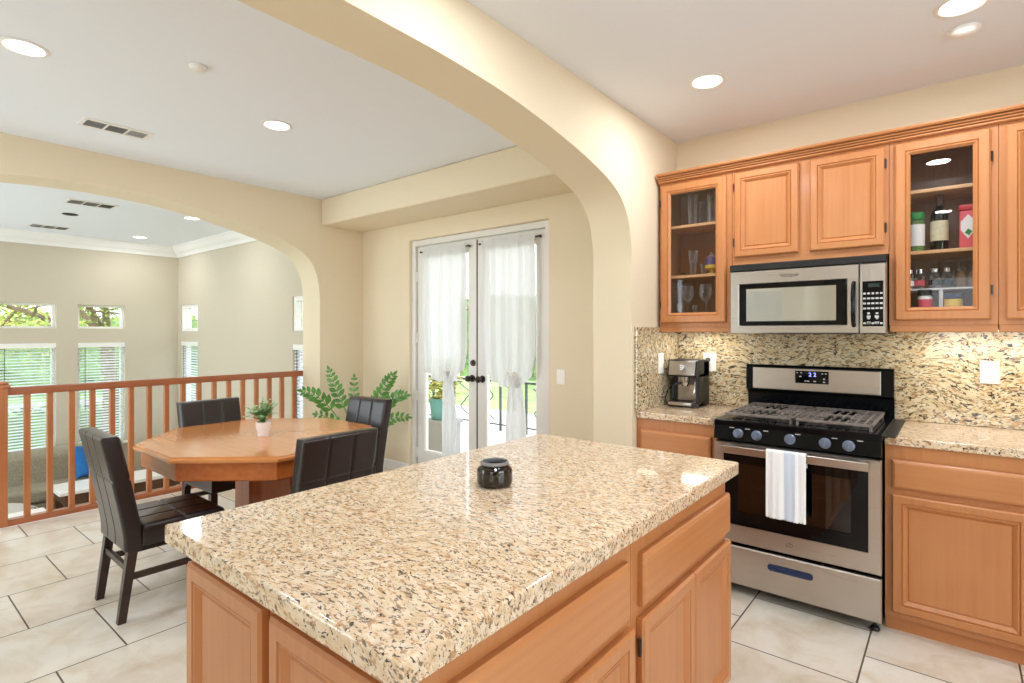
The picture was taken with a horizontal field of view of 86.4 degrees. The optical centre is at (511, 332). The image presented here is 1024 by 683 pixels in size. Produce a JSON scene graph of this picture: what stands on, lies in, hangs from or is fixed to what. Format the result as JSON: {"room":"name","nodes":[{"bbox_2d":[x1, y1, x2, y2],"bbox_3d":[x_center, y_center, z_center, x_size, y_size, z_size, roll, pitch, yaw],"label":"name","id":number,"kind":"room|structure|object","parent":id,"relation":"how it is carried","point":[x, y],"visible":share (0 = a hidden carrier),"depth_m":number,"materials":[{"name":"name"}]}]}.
{"room":"kitchen","nodes":[
{"label":"kitchen","id":0,"kind":"room"},
{"bbox_2d":[0,241,177,470],"bbox_3d":[-7.093,0.590,6.549,0.150,3.860,5.816,0,0,39],"label":"wall","id":1,"kind":"structure","parent":0,"point":[146,286],"depth_m":7.93,"materials":[{"name":"beige paint"}]},
{"bbox_2d":[0,302,54,327],"bbox_3d":[-6.517,-0.225,7.297,0.060,0.340,0.604,0,0,39],"label":"window","id":2,"kind":"structure","parent":1,"relation":"in","point":[1,303],"depth_m":7.37,"materials":[{"name":"white"}]},
{"bbox_2d":[10,348,54,451],"bbox_3d":[-6.517,0.873,7.297,0.060,1.455,0.604,0,0,39],"label":"window","id":3,"kind":"structure","parent":1,"relation":"in","point":[50,348],"depth_m":7.50,"materials":[{"name":"white"}]},
{"bbox_2d":[0,343,55,451],"bbox_3d":[-6.461,0.865,7.252,0.050,1.449,0.616,0,0,39],"label":"window blind","id":4,"kind":"object","parent":3,"relation":"attached to","point":[21,345],"visible":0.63,"depth_m":7.27,"materials":[{"name":"white paint"}]},
{"bbox_2d":[0,227,176,257],"bbox_3d":[-6.984,-1.260,6.461,0.130,0.160,5.516,0,0,39],"label":"trim","id":5,"kind":"structure","parent":1,"relation":"attached to","point":[6,234],"depth_m":7.64,"materials":[{"name":"white wood"}]},
{"bbox_2d":[78,305,122,328],"bbox_3d":[-5.998,-0.225,7.936,0.060,0.340,0.558,0,0,39],"label":"window","id":6,"kind":"structure","parent":1,"relation":"in","point":[100,306],"depth_m":7.96,"materials":[{"name":"white"}]},
{"bbox_2d":[78,347,122,442],"bbox_3d":[-5.998,0.873,7.936,0.060,1.455,0.558,0,0,39],"label":"window","id":7,"kind":"structure","parent":1,"relation":"in","point":[78,347],"depth_m":8.11,"materials":[{"name":"white"}]},
{"bbox_2d":[78,342,124,442],"bbox_3d":[-5.942,0.865,7.891,0.050,1.449,0.570,0,0,39],"label":"window blind","id":8,"kind":"object","parent":7,"relation":"attached to","point":[106,344],"visible":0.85,"depth_m":7.88,"materials":[{"name":"white paint"}]},
{"bbox_2d":[0,132,362,420],"bbox_3d":[-3.598,0.090,3.675,0.320,2.860,6.364,0,0,39],"label":"wall","id":9,"kind":"structure","parent":0,"point":[328,261],"depth_m":5.12,"materials":[{"name":"beige paint"}]},
{"bbox_2d":[0,488,197,528],"bbox_3d":[-3.395,1.398,4.306,0.158,0.004,3.660,0,0,39],"label":"trim","id":10,"kind":"structure","parent":9,"relation":"attached to","point":[194,488],"depth_m":4.19,"materials":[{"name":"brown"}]},
{"bbox_2d":[0,370,302,527],"bbox_3d":[-2.968,0.875,4.799,0.124,1.041,2.417,0,0,39],"label":"railing","id":11,"kind":"object","parent":10,"relation":"on","point":[6,390],"visible":0.71,"depth_m":4.25,"materials":[{"name":"brown wood"}]},
{"bbox_2d":[178,241,302,419],"bbox_3d":[-3.584,0.590,7.348,4.289,3.860,0.150,0,0,39],"label":"wall","id":12,"kind":"structure","parent":0,"point":[244,294],"depth_m":7.25,"materials":[{"name":"beige paint"}]},
{"bbox_2d":[186,346,190,400],"bbox_3d":[-4.891,0.870,8.442,0.640,1.460,0.060,0,0,39],"label":"window","id":13,"kind":"structure","parent":12,"relation":"in","point":[186,346],"depth_m":8.62,"materials":[{"name":"white"}]},
{"bbox_2d":[181,341,197,400],"bbox_3d":[-4.936,0.862,8.386,0.652,1.454,0.050,0,0,39],"label":"window blind","id":14,"kind":"object","parent":12,"relation":"attached to","point":[183,343],"visible":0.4,"depth_m":8.40,"materials":[{"name":"white paint"}]},
{"bbox_2d":[182,304,197,330],"bbox_3d":[-4.926,-0.223,8.399,0.640,0.406,0.060,0,0,39],"label":"window","id":15,"kind":"structure","parent":12,"relation":"in","point":[186,309],"depth_m":8.47,"materials":[{"name":"white"}]},
{"bbox_2d":[172,231,257,257],"bbox_3d":[-3.672,-1.260,7.239,4.290,0.160,0.130,0,0,39],"label":"trim","id":16,"kind":"structure","parent":12,"relation":"attached to","point":[230,238],"depth_m":7.69,"materials":[{"name":"white"}]},
{"bbox_2d":[294,296,302,330],"bbox_3d":[-2.318,-0.223,6.280,0.640,0.406,0.060,0,0,39],"label":"window","id":17,"kind":"structure","parent":12,"relation":"in","point":[297,299],"depth_m":6.43,"materials":[{"name":"white"}]},
{"bbox_2d":[298,350,302,417],"bbox_3d":[-2.284,0.870,6.323,0.640,1.460,0.060,0,0,39],"label":"window","id":18,"kind":"structure","parent":12,"relation":"in","point":[298,350],"depth_m":6.50,"materials":[{"name":"white"}]},
{"bbox_2d":[293,344,302,417],"bbox_3d":[-2.329,0.862,6.267,0.652,1.454,0.050,0,0,39],"label":"window blind","id":19,"kind":"object","parent":18,"relation":"attached to","point":[296,347],"visible":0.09,"depth_m":6.40,"materials":[{"name":"white paint"}]},
{"bbox_2d":[237,0,675,446],"bbox_3d":[-0.936,0.090,1.489,0.270,2.860,6.330,0,0,39],"label":"wall","id":20,"kind":"structure","parent":0,"point":[611,159],"depth_m":2.85,"materials":[{"name":"beige paint"}]},
{"bbox_2d":[634,327,677,411],"bbox_3d":[0.965,0.226,3.595,0.021,0.519,0.656,0,0,39],"label":"backsplash","id":21,"kind":"structure","parent":20,"relation":"attached to","point":[650,387],"depth_m":3.49,"materials":[{"name":"stone"}]},
{"bbox_2d":[658,353,663,373],"bbox_3d":[0.985,0.203,3.594,0.010,0.135,0.075,0,0,39],"label":"light switch","id":22,"kind":"object","parent":21,"relation":"attached to","point":[660,355],"visible":1,"depth_m":3.58,"materials":[{"name":"white"}]},
{"bbox_2d":[363,192,592,464],"bbox_3d":[-0.438,0.090,5.065,3.470,2.860,0.220,0,0,39],"label":"wall","id":23,"kind":"structure","parent":0,"point":[387,252],"depth_m":4.62,"materials":[{"name":"beige paint"}]},
{"bbox_2d":[383,458,408,469],"bbox_3d":[-1.319,1.350,5.630,0.750,0.100,0.014,0,0,39],"label":"baseboard","id":24,"kind":"structure","parent":23,"relation":"attached to","point":[389,464],"depth_m":5.54,"materials":[{"name":"white"}]},
{"bbox_2d":[416,239,476,462],"bbox_3d":[-0.646,0.273,5.142,0.808,2.219,0.125,0,0,39],"label":"door","id":25,"kind":"structure","parent":23,"relation":"in","point":[423,454],"depth_m":5.20,"materials":[{"name":"white wood"}]},
{"bbox_2d":[420,242,470,456],"bbox_3d":[-0.648,0.197,5.101,0.670,2.026,0.102,0,0,39],"label":"curtain","id":26,"kind":"object","parent":25,"relation":"hanging from","point":[445,267],"visible":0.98,"depth_m":5.06,"materials":[{"name":"fabric"}]},
{"bbox_2d":[322,146,572,231],"bbox_3d":[-0.542,-1.208,4.683,3.150,0.265,0.504,0,0,39],"label":"soffit","id":27,"kind":"object","parent":23,"relation":"attached to","point":[510,175],"depth_m":4.45,"materials":[{"name":"beige paint"}]},
{"bbox_2d":[477,240,477,448],"bbox_3d":[-0.298,0.274,4.917,0.018,2.217,0.046,0,0,39],"label":"door frame","id":28,"kind":"structure","parent":23,"relation":"attached to","point":[477,240],"depth_m":4.90,"materials":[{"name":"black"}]},
{"bbox_2d":[412,220,548,464],"bbox_3d":[-0.315,0.279,4.928,1.681,2.363,0.090,0,0,39],"label":"trim","id":29,"kind":"structure","parent":23,"relation":"attached to","point":[541,225],"depth_m":5.01,"materials":[{"name":"white wood"}]},
{"bbox_2d":[475,229,544,448],"bbox_3d":[-0.022,0.273,4.635,0.768,2.219,0.125,0,0,39],"label":"door","id":30,"kind":"structure","parent":23,"relation":"in","point":[483,379],"depth_m":4.47,"materials":[{"name":"white wood"}]},
{"bbox_2d":[478,232,541,441],"bbox_3d":[-0.041,0.197,4.606,0.686,2.026,0.105,0,0,39],"label":"curtain","id":31,"kind":"object","parent":30,"relation":"hanging from","point":[508,281],"visible":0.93,"depth_m":4.59,"materials":[{"name":"fabric"}]},
{"bbox_2d":[557,369,564,384],"bbox_3d":[0.379,0.347,4.252,0.075,0.115,0.010,0,0,39],"label":"light switch","id":32,"kind":"object","parent":23,"relation":"attached to","point":[560,373],"visible":1,"depth_m":4.25,"materials":[{"name":"white"}]},
{"bbox_2d":[0,0,1023,245],"bbox_3d":[-2.422,-1.415,2.696,12.260,0.150,6.530,0,0,39],"label":"ceiling","id":33,"kind":"structure","parent":0,"point":[357,124],"depth_m":2.88,"materials":[{"name":"white paint"}]},
{"bbox_2d":[0,37,49,57],"bbox_3d":[-2.291,-1.336,2.558,0.186,0.008,0.186,0,0,39],"label":"recessed light","id":34,"kind":"object","parent":33,"relation":"in","point":[17,45],"visible":1,"depth_m":2.56,"materials":[{"name":"white paint"}]},
{"bbox_2d":[26,223,71,230],"bbox_3d":[-5.855,-1.335,6.899,0.270,0.010,0.400,0,0,39],"label":"ceiling vent","id":35,"kind":"object","parent":33,"relation":"in","point":[30,224],"visible":1,"depth_m":6.86,"materials":[{"name":"metal"}]},
{"bbox_2d":[63,198,118,209],"bbox_3d":[-4.378,-1.335,5.672,0.250,0.010,0.420,0,0,39],"label":"ceiling vent","id":36,"kind":"object","parent":33,"relation":"in","point":[69,200],"visible":1,"depth_m":5.66,"materials":[{"name":"metal"}]},
{"bbox_2d":[77,116,153,140],"bbox_3d":[-2.600,-1.335,3.581,0.177,0.010,0.378,0,0,39],"label":"ceiling vent","id":37,"kind":"object","parent":33,"relation":"in","point":[85,121],"visible":1,"depth_m":3.56,"materials":[{"name":"metal"}]},
{"bbox_2d":[188,62,207,72],"bbox_3d":[-1.579,-1.326,2.741,0.084,0.026,0.084,0,0,39],"label":"sprinkler cover","id":38,"kind":"object","parent":33,"relation":"attached to","point":[194,66],"visible":1,"depth_m":2.72,"materials":[{"name":"white paint"}]},
{"bbox_2d":[261,120,291,130],"bbox_3d":[-1.518,-1.336,3.520,0.186,0.008,0.186,0,0,39],"label":"recessed light","id":39,"kind":"object","parent":33,"relation":"in","point":[278,125],"visible":1,"depth_m":3.52,"materials":[{"name":"white paint"}]},
{"bbox_2d":[689,73,725,89],"bbox_3d":[1.040,-1.336,2.904,0.186,0.008,0.186,0,0,39],"label":"recessed light","id":40,"kind":"object","parent":33,"relation":"in","point":[709,80],"visible":1,"depth_m":2.90,"materials":[{"name":"white paint"}]},
{"bbox_2d":[933,0,989,17],"bbox_3d":[1.835,-1.336,2.223,0.186,0.008,0.186,0,0,39],"label":"recessed light","id":41,"kind":"object","parent":33,"relation":"in","point":[947,8],"visible":1,"depth_m":2.24,"materials":[{"name":"white paint"}]},
{"bbox_2d":[947,22,981,38],"bbox_3d":[1.995,-1.324,2.405,0.120,0.032,0.120,0,0,39],"label":"recessed light","id":42,"kind":"object","parent":33,"relation":"attached to","point":[962,31],"visible":1,"depth_m":2.38,"materials":[{"name":"white paint"}]},
{"bbox_2d":[0,468,1023,682],"bbox_3d":[-0.800,1.460,1.378,7.880,0.120,6.330,0,0,39],"label":"floor","id":43,"kind":"structure","parent":0,"point":[54,629],"depth_m":2.54,"materials":[{"name":"tile"}]},
{"bbox_2d":[8,507,45,517],"bbox_3d":[-3.918,1.428,3.971,0.229,0.064,0.820,0,0,39],"label":"trim","id":44,"kind":"structure","parent":43,"relation":"attached to","point":[42,509],"depth_m":4.23,"materials":[{"name":"white"}]},
{"bbox_2d":[79,427,223,625],"bbox_3d":[-1.903,0.948,2.892,0.420,0.905,0.553,0,0,40],"label":"dining chair","id":45,"kind":"object","parent":43,"relation":"on","point":[134,528],"visible":0.92,"depth_m":2.70,"materials":[{"name":"leather"}]},
{"bbox_2d":[176,397,240,504],"bbox_3d":[-2.040,0.948,3.866,0.553,0.905,0.420,0,0,37],"label":"dining chair","id":46,"kind":"object","parent":43,"relation":"on","point":[209,411],"visible":0.36,"depth_m":3.89,"materials":[{"name":"leather"}]},
{"bbox_2d":[133,418,371,507],"bbox_3d":[-1.561,1.020,3.438,1.360,0.760,1.264,0,0,39],"label":"dining table","id":47,"kind":"object","parent":43,"relation":"on","point":[260,467],"visible":0.52,"depth_m":3.11,"materials":[{"name":"brown wood"}]},
{"bbox_2d":[243,397,278,435],"bbox_3d":[-1.542,0.520,3.382,0.220,0.238,0.218,0,0,39],"label":"potted plant","id":48,"kind":"object","parent":47,"relation":"on","point":[263,427],"visible":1,"depth_m":3.37,"materials":[{"name":"green plant"}]},
{"bbox_2d":[291,427,377,493],"bbox_3d":[-1.034,0.948,2.832,0.553,0.905,0.420,0,0,39],"label":"dining chair","id":49,"kind":"object","parent":43,"relation":"on","point":[328,459],"visible":0.23,"depth_m":2.64,"materials":[{"name":"leather"}]},
{"bbox_2d":[297,365,411,425],"bbox_3d":[-1.487,0.857,5.215,1.051,1.086,0.310,0,0,-14],"label":"plant","id":50,"kind":"object","parent":43,"relation":"on","point":[399,398],"visible":0.5,"depth_m":5.22,"materials":[{"name":"green plant"}]},
{"bbox_2d":[345,395,392,473],"bbox_3d":[-1.213,0.948,3.952,0.420,0.905,0.553,0,0,35],"label":"dining chair","id":51,"kind":"object","parent":43,"relation":"on","point":[373,411],"visible":0.2,"depth_m":4.03,"materials":[{"name":"leather"}]},
{"bbox_2d":[187,483,730,682],"bbox_3d":[-0.017,0.968,1.703,0.896,0.865,1.522,0,0,39],"label":"kitchen island","id":52,"kind":"object","parent":43,"relation":"on","point":[657,610],"visible":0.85,"depth_m":1.32,"materials":[{"name":"brown wood"}]},
{"bbox_2d":[165,434,737,682],"bbox_3d":[-0.014,0.510,1.715,0.925,0.048,1.613,0,0,39],"label":"island countertop","id":53,"kind":"structure","parent":52,"relation":"on","point":[399,573],"depth_m":1.28,"materials":[{"name":"stone"}]},
{"bbox_2d":[477,457,511,488],"bbox_3d":[-0.055,0.447,1.740,0.114,0.077,0.114,0,0,39],"label":"candle jar","id":54,"kind":"object","parent":53,"relation":"on","point":[494,472],"visible":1,"depth_m":1.70,"materials":[{"name":"black glass"}]},
{"bbox_2d":[637,418,716,458],"bbox_3d":[1.149,0.963,3.440,0.496,0.874,0.621,0,0,39],"label":"base cabinet","id":55,"kind":"object","parent":43,"relation":"on","point":[660,435],"visible":0.27,"depth_m":3.20,"materials":[{"name":"brown wood"}]},
{"bbox_2d":[636,404,737,425],"bbox_3d":[1.158,0.505,3.449,0.502,0.039,0.638,0,0,39],"label":"countertop","id":56,"kind":"structure","parent":55,"relation":"on","point":[701,415],"depth_m":3.31,"materials":[{"name":"stone"}]},
{"bbox_2d":[665,358,708,408],"bbox_3d":[1.151,0.332,3.623,0.232,0.306,0.266,0,0,39],"label":"espresso machine","id":57,"kind":"object","parent":56,"relation":"on","point":[690,388],"visible":1,"depth_m":3.56,"materials":[{"name":"silver metal"}]},
{"bbox_2d":[668,399,695,405],"bbox_3d":[1.125,0.461,3.578,0.156,0.024,0.129,0,0,39],"label":"drip tray","id":58,"kind":"object","parent":57,"relation":"on","point":[676,402],"depth_m":3.55,"materials":[{"name":"silver metal"}]},
{"bbox_2d":[714,364,894,631],"bbox_3d":[1.597,0.800,2.982,0.768,1.200,0.738,0,0,39],"label":"gas range","id":59,"kind":"object","parent":43,"relation":"on","point":[840,417],"visible":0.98,"depth_m":2.76,"materials":[{"name":"silver metal"}]},
{"bbox_2d":[766,448,806,524],"bbox_3d":[1.360,0.760,2.705,0.183,0.342,0.045,0,0,39],"label":"dish towel","id":60,"kind":"object","parent":59,"relation":"hanging from","point":[785,470],"visible":1,"depth_m":2.69,"materials":[{"name":"fabric"}]},
{"bbox_2d":[714,408,893,441],"bbox_3d":[1.607,0.487,2.995,0.766,0.034,0.645,0,0,39],"label":"cooktop","id":61,"kind":"object","parent":59,"relation":"in","point":[762,425],"depth_m":2.78,"materials":[{"name":"black metal"}]},
{"bbox_2d":[885,444,1023,664],"bbox_3d":[2.624,0.963,2.242,1.756,0.874,0.621,0,0,39],"label":"base cabinet","id":62,"kind":"object","parent":43,"relation":"on","point":[954,521],"visible":0.97,"depth_m":2.40,"materials":[{"name":"brown wood"}]},
{"bbox_2d":[884,420,1023,458],"bbox_3d":[2.639,0.505,2.246,1.778,0.039,0.638,0,0,39],"label":"countertop","id":63,"kind":"structure","parent":62,"relation":"on","point":[1002,442],"depth_m":2.51,"materials":[{"name":"stone"}]},
{"bbox_2d":[883,419,905,437],"bbox_3d":[1.944,0.483,2.769,0.055,0.004,0.650,0,0,39],"label":"cover","id":64,"kind":"object","parent":63,"relation":"on","point":[894,429],"visible":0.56,"depth_m":2.73,"materials":[{"name":"black plastic"}]},
{"bbox_2d":[676,65,1023,170],"bbox_3d":[2.710,0.090,2.700,4.400,2.860,0.150,0,0,39],"label":"wall","id":65,"kind":"structure","parent":0,"point":[1004,87],"depth_m":3.15,"materials":[{"name":"beige paint"}]},
{"bbox_2d":[660,172,732,331],"bbox_3d":[1.249,-0.493,3.563,0.460,0.983,0.349,0,0,39],"label":"upper cabinet","id":66,"kind":"object","parent":65,"relation":"attached to","point":[677,237],"visible":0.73,"depth_m":3.56,"materials":[{"name":"brown wood"}]},
{"bbox_2d":[671,273,715,281],"bbox_3d":[1.268,-0.363,3.586,0.424,0.018,0.265,0,0,39],"label":"shelf","id":67,"kind":"object","parent":66,"relation":"attached to","point":[711,277],"depth_m":3.57,"materials":[{"name":"wood"}]},
{"bbox_2d":[671,221,715,234],"bbox_3d":[1.268,-0.689,3.586,0.424,0.018,0.265,0,0,39],"label":"shelf","id":68,"kind":"object","parent":66,"relation":"attached to","point":[706,228],"depth_m":3.60,"materials":[{"name":"wood"}]},
{"bbox_2d":[705,252,715,273],"bbox_3d":[1.280,-0.444,3.496,0.080,0.142,0.079,0,0,39],"label":"glass jar","id":69,"kind":"object","parent":66,"relation":"on","point":[710,263],"visible":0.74,"depth_m":3.47,"materials":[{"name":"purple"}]},
{"bbox_2d":[732,144,888,264],"bbox_3d":[1.732,-0.694,3.170,0.782,0.583,0.349,0,0,39],"label":"upper cabinet","id":70,"kind":"object","parent":65,"relation":"attached to","point":[835,205],"visible":0.93,"depth_m":3.01,"materials":[{"name":"brown wood"}]},
{"bbox_2d":[730,254,892,333],"bbox_3d":[1.697,-0.195,3.124,0.772,0.406,0.417,0,0,39],"label":"microwave","id":71,"kind":"object","parent":70,"relation":"attached to","point":[840,295],"visible":0.99,"depth_m":2.96,"materials":[{"name":"silver metal"}]},
{"bbox_2d":[678,331,1023,429],"bbox_3d":[2.349,0.228,2.880,3.027,0.515,0.021,0,0,39],"label":"backsplash","id":72,"kind":"structure","parent":65,"relation":"attached to","point":[937,374],"depth_m":2.99,"materials":[{"name":"stone"}]},
{"bbox_2d":[703,353,715,371],"bbox_3d":[1.329,0.200,3.675,0.085,0.125,0.032,0,0,39],"label":"wall outlet","id":73,"kind":"object","parent":72,"relation":"attached to","point":[711,356],"visible":0.65,"depth_m":3.67,"materials":[{"name":"white"}]},
{"bbox_2d":[980,361,998,383],"bbox_3d":[2.441,0.205,2.786,0.075,0.115,0.007,0,0,39],"label":"wall outlet","id":74,"kind":"object","parent":72,"relation":"attached to","point":[989,370],"visible":1,"depth_m":2.79,"materials":[{"name":"white"}]},
{"bbox_2d":[985,374,993,379],"bbox_3d":[2.440,0.227,2.784,0.032,0.028,0.002,0,0,39],"label":"socket","id":75,"kind":"object","parent":74,"relation":"attached to","point":[987,376],"depth_m":2.78,"materials":[{"name":"white plastic"}]},
{"bbox_2d":[889,124,997,331],"bbox_3d":[2.200,-0.493,2.790,0.419,0.983,0.349,0,0,39],"label":"upper cabinet","id":76,"kind":"object","parent":65,"relation":"attached to","point":[962,166],"visible":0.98,"depth_m":2.75,"materials":[{"name":"brown wood"}]},
{"bbox_2d":[911,212,924,250],"bbox_3d":[2.100,-0.518,2.829,0.071,0.206,0.071,0,0,39],"label":"jar","id":77,"kind":"object","parent":76,"relation":"on","point":[917,218],"visible":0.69,"depth_m":2.80,"materials":[{"name":"white"}]},
{"bbox_2d":[917,289,932,306],"bbox_3d":[2.094,-0.159,2.763,0.064,0.117,0.064,0,0,39],"label":"spice jar","id":78,"kind":"object","parent":76,"relation":"in","point":[925,299],"visible":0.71,"depth_m":2.74,"materials":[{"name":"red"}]},
{"bbox_2d":[930,194,948,249],"bbox_3d":[2.182,-0.559,2.782,0.075,0.287,0.075,0,0,39],"label":"wine bottle","id":79,"kind":"object","parent":76,"relation":"on","point":[939,219],"visible":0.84,"depth_m":2.76,"materials":[{"name":"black glass"}]},
{"bbox_2d":[911,287,972,306],"bbox_3d":[2.229,-0.163,2.829,0.340,0.126,0.197,0,0,39],"label":"spice rack","id":80,"kind":"object","parent":76,"relation":"in","point":[941,291],"visible":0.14,"depth_m":2.76,"materials":[{"name":"white paint"}]},
{"bbox_2d":[915,269,924,287],"bbox_3d":[2.116,-0.277,2.829,0.044,0.101,0.044,0,0,39],"label":"spice jar","id":81,"kind":"object","parent":80,"relation":"on","point":[918,271],"visible":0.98,"depth_m":2.81,"materials":[{"name":"red"}]},
{"bbox_2d":[928,268,940,287],"bbox_3d":[2.163,-0.277,2.791,0.050,0.101,0.050,0,0,39],"label":"spice jar","id":82,"kind":"object","parent":80,"relation":"on","point":[935,282],"visible":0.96,"depth_m":2.78,"materials":[{"name":"clear glass"}]},
{"bbox_2d":[911,287,972,292],"bbox_3d":[2.229,-0.221,2.829,0.340,0.010,0.197,0,0,39],"label":"shelf","id":83,"kind":"object","parent":80,"relation":"attached to","point":[950,289],"depth_m":2.76,"materials":[{"name":"white paint"}]},
{"bbox_2d":[942,268,953,287],"bbox_3d":[2.205,-0.277,2.757,0.050,0.101,0.050,0,0,39],"label":"spice jar","id":84,"kind":"object","parent":80,"relation":"on","point":[945,270],"visible":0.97,"depth_m":2.74,"materials":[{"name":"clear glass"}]},
{"bbox_2d":[956,267,966,286],"bbox_3d":[2.246,-0.277,2.724,0.044,0.101,0.044,0,0,39],"label":"spice jar","id":85,"kind":"object","parent":80,"relation":"on","point":[961,277],"visible":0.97,"depth_m":2.71,"materials":[{"name":"glass"}]},
{"bbox_2d":[968,266,972,286],"bbox_3d":[2.282,-0.277,2.694,0.044,0.101,0.044,0,0,39],"label":"spice jar","id":86,"kind":"object","parent":80,"relation":"on","point":[970,275],"visible":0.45,"depth_m":2.69,"materials":[{"name":"glass"}]},
{"bbox_2d":[911,247,972,259],"bbox_3d":[2.219,-0.406,2.813,0.383,0.018,0.265,0,0,39],"label":"shelf","id":87,"kind":"object","parent":76,"relation":"attached to","point":[965,253],"depth_m":2.77,"materials":[{"name":"wood"}]},
{"bbox_2d":[911,183,972,203],"bbox_3d":[2.219,-0.716,2.813,0.383,0.018,0.265,0,0,39],"label":"shelf","id":88,"kind":"object","parent":76,"relation":"attached to","point":[961,192],"depth_m":2.79,"materials":[{"name":"brown wood"}]},
{"bbox_2d":[944,294,962,306],"bbox_3d":[2.175,-0.145,2.684,0.074,0.090,0.074,0,0,39],"label":"spice jar","id":89,"kind":"object","parent":76,"relation":"in","point":[950,300],"visible":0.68,"depth_m":2.66,"materials":[{"name":"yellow glass"}]},
{"bbox_2d":[959,204,972,247],"bbox_3d":[2.259,-0.523,2.700,0.072,0.215,0.073,0,0,39],"label":"box","id":90,"kind":"object","parent":76,"relation":"on","point":[965,211],"visible":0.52,"depth_m":2.68,"materials":[{"name":"red"}]},
{"bbox_2d":[998,119,1023,331],"bbox_3d":[2.881,-0.493,2.237,1.331,0.983,0.349,0,0,39],"label":"upper cabinet","id":91,"kind":"object","parent":65,"relation":"attached to","point":[1010,134],"visible":0.93,"depth_m":2.50,"materials":[{"name":"brown wood"}]},
{"bbox_2d":[656,103,1023,184],"bbox_3d":[2.229,-1.000,2.744,3.022,0.054,0.386,0,0,39],"label":"crown molding","id":92,"kind":"structure","parent":91,"relation":"attached to","point":[1015,112],"depth_m":2.87,"materials":[{"name":"brown wood"}]},
{"bbox_3d":[-5.467,2.460,5.228,4.340,0.120,5.816,0,0,39],"label":"floor","id":93,"kind":"structure","parent":0,"visible":0},
{"bbox_2d":[8,503,37,513],"bbox_3d":[-5.694,2.172,5.917,0.844,0.455,0.844,0,0,39],"label":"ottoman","id":94,"kind":"object","parent":93,"relation":"on","point":[12,507],"visible":0.16,"depth_m":6.08,"materials":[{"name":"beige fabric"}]},
{"bbox_2d":[8,441,134,508],"bbox_3d":[-6.337,1.960,6.607,0.770,0.880,2.860,0,0,39],"label":"sofa","id":95,"kind":"object","parent":93,"relation":"on","point":[60,453],"visible":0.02,"depth_m":6.95,"materials":[{"name":"fabric"}]},
{"bbox_2d":[8,476,88,504],"bbox_3d":[-5.845,2.010,6.967,0.460,0.180,1.180,0,0,39],"label":"seat cushion","id":96,"kind":"object","parent":95,"relation":"on","point":[38,487],"depth_m":6.71,"materials":[{"name":"fabric"}]},
{"bbox_2d":[75,446,88,478],"bbox_3d":[-5.638,1.710,7.309,0.268,0.400,0.380,0,0,39],"label":"throw pillow","id":97,"kind":"object","parent":95,"relation":"on","point":[82,469],"visible":0.31,"depth_m":7.17,"materials":[{"name":"fabric"}]},
{"bbox_2d":[53,469,179,508],"bbox_3d":[-4.917,2.118,6.903,0.540,0.565,1.390,0,0,39],"label":"coffee table","id":98,"kind":"object","parent":93,"relation":"on","point":[60,491],"visible":0.18,"depth_m":6.55,"materials":[{"name":"white"}]},
{"label":"outside","id":99,"kind":"structure","parent":0,"visible":0},
{"bbox_2d":[8,378,534,403],"bbox_3d":[-23.909,2.700,25.877,50.250,0.100,70.000,0,0,39],"label":"lawn","id":100,"kind":"structure","parent":99,"point":[466,384],"depth_m":25.34,"materials":[{"name":"green plant"}]},
{"bbox_2d":[0,305,118,363],"bbox_3d":[-14.306,-0.289,15.433,6.781,5.904,7.141,0,0,3],"label":"tree","id":101,"kind":"object","parent":100,"relation":"on","point":[8,318],"visible":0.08,"depth_m":14.84,"materials":[{"name":"green plant"}]},
{"bbox_2d":[0,305,197,435],"bbox_3d":[-9.555,-0.974,12.332,9.401,7.269,9.423,0,0,-3],"label":"tree","id":102,"kind":"object","parent":100,"relation":"on","point":[92,320],"visible":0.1,"depth_m":11.57,"materials":[{"name":"green plant"}]},
{"bbox_2d":[0,309,197,397],"bbox_3d":[-18.882,0.852,24.331,2.652,3.792,38.538,0,0,39],"label":"hedge","id":103,"kind":"object","parent":100,"relation":"on","point":[81,319],"visible":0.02,"depth_m":22.32,"materials":[{"name":"green plant"}]},
{"bbox_2d":[8,393,195,449],"bbox_3d":[-10.511,2.157,13.055,1.524,1.079,11.224,0,0,39],"label":"hedge","id":104,"kind":"object","parent":100,"relation":"on","point":[195,393],"visible":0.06,"depth_m":12.17,"materials":[{"name":"green plant"}]},
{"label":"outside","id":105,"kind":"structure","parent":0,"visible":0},
{"bbox_2d":[428,381,535,413],"bbox_3d":[19.008,1.510,15.220,29.700,0.100,32.400,0,0,39],"label":"garden","id":106,"kind":"object","parent":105,"point":[494,402],"depth_m":12.15,"materials":[{"name":"green plant"}]},
{"bbox_2d":[460,299,535,380],"bbox_3d":[2.442,0.058,15.677,10.393,2.803,1.919,0,0,39],"label":"hedge","id":107,"kind":"object","parent":106,"relation":"on","point":[465,372],"visible":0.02,"depth_m":18.05,"materials":[{"name":"green plant"}]},
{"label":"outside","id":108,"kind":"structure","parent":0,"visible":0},
{"bbox_2d":[428,403,535,452],"bbox_3d":[2.191,1.480,5.629,15.700,0.120,3.700,0,0,39],"label":"patio","id":109,"kind":"structure","parent":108,"point":[496,436],"depth_m":8.23,"materials":[{"name":"white concrete"}]},
{"bbox_2d":[428,368,466,453],"bbox_3d":[-0.796,0.909,6.195,0.544,1.022,0.581,0,0,39],"label":"planter","id":110,"kind":"object","parent":109,"relation":"on","point":[435,421],"visible":0.39,"depth_m":6.09,"materials":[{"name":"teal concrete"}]},
{"bbox_2d":[429,375,535,434],"bbox_3d":[0.215,1.055,7.557,4.000,0.730,0.030,0,0,39],"label":"railing","id":111,"kind":"object","parent":109,"relation":"on","point":[500,424],"visible":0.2,"depth_m":7.85,"materials":[{"name":"grey metal"}]},
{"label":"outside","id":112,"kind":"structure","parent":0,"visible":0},
{"bbox_2d":[8,373,465,412],"bbox_3d":[-15.470,2.644,19.018,6.000,0.009,70.000,0,0,39],"label":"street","id":113,"kind":"structure","parent":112,"point":[428,373],"depth_m":20.27,"materials":[{"name":"asphalt"}]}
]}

